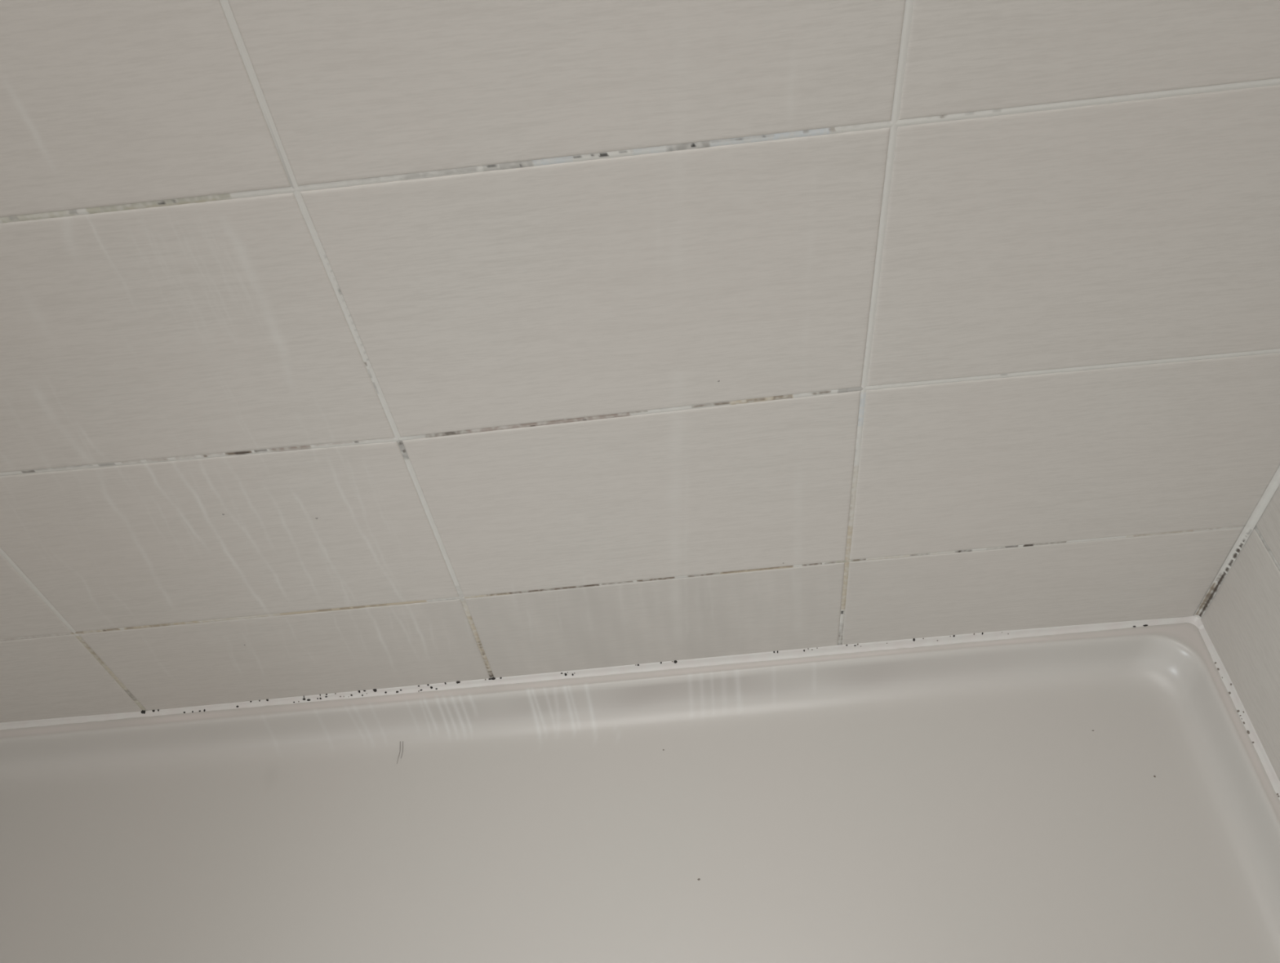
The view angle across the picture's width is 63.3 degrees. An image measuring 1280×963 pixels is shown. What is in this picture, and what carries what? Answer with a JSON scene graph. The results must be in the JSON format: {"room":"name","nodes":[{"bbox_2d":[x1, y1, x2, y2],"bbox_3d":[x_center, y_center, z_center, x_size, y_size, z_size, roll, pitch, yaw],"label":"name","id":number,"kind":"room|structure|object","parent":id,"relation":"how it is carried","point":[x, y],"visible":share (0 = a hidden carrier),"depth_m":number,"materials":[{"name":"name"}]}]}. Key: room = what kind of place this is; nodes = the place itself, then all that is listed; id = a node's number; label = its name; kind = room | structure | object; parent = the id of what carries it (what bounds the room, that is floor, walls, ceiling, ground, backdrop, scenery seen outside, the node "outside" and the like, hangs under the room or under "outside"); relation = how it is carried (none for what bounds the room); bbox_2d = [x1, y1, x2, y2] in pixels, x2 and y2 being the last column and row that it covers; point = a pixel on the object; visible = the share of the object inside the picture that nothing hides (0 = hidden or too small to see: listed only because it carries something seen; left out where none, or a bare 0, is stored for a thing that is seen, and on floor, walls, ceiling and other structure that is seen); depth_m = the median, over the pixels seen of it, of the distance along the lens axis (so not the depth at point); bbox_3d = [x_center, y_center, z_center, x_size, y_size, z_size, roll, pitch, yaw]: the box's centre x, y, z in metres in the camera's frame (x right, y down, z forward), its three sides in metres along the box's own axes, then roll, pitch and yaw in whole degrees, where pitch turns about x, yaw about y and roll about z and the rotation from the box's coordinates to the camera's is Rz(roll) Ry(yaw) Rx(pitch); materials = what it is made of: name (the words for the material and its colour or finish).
{"room":"bathroom shower","nodes":[
{"label":"bathroom shower","id":0,"kind":"room"},
{"bbox_2d":[0,0,1279,723],"bbox_3d":[-0.264,-0.479,0.320,1.703,2.100,0.155,-6,49,2],"label":"wall","id":1,"kind":"structure","parent":0,"point":[345,345],"depth_m":0.67,"materials":[{"name":"grey tile"}]},
{"bbox_2d":[1200,484,1279,781],"bbox_3d":[0.547,0.028,-0.209,0.150,2.100,1.404,-6,49,2],"label":"wall","id":2,"kind":"structure","parent":0,"point":[1242,621],"depth_m":0.87,"materials":[{"name":"grey tile"}]},
{"bbox_3d":[-0.134,0.748,0.681,1.703,0.060,1.550,-6,49,2],"label":"floor","id":3,"kind":"structure","parent":0,"visible":0},
{"bbox_2d":[0,622,1279,962],"bbox_3d":[-0.151,0.527,0.769,1.399,0.096,0.799,-6,49,2],"label":"shower tray","id":4,"kind":"object","parent":3,"relation":"on","point":[1104,796],"visible":1,"depth_m":0.93,"materials":[{"name":"ceramic"}]},
{"bbox_2d":[0,615,1279,800],"bbox_3d":[-0.155,0.493,0.731,1.402,0.010,0.802,-6,49,2],"label":"bead","id":5,"kind":"object","parent":4,"relation":"on","point":[1011,634],"visible":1,"depth_m":0.98,"materials":[{"name":"plastic"}]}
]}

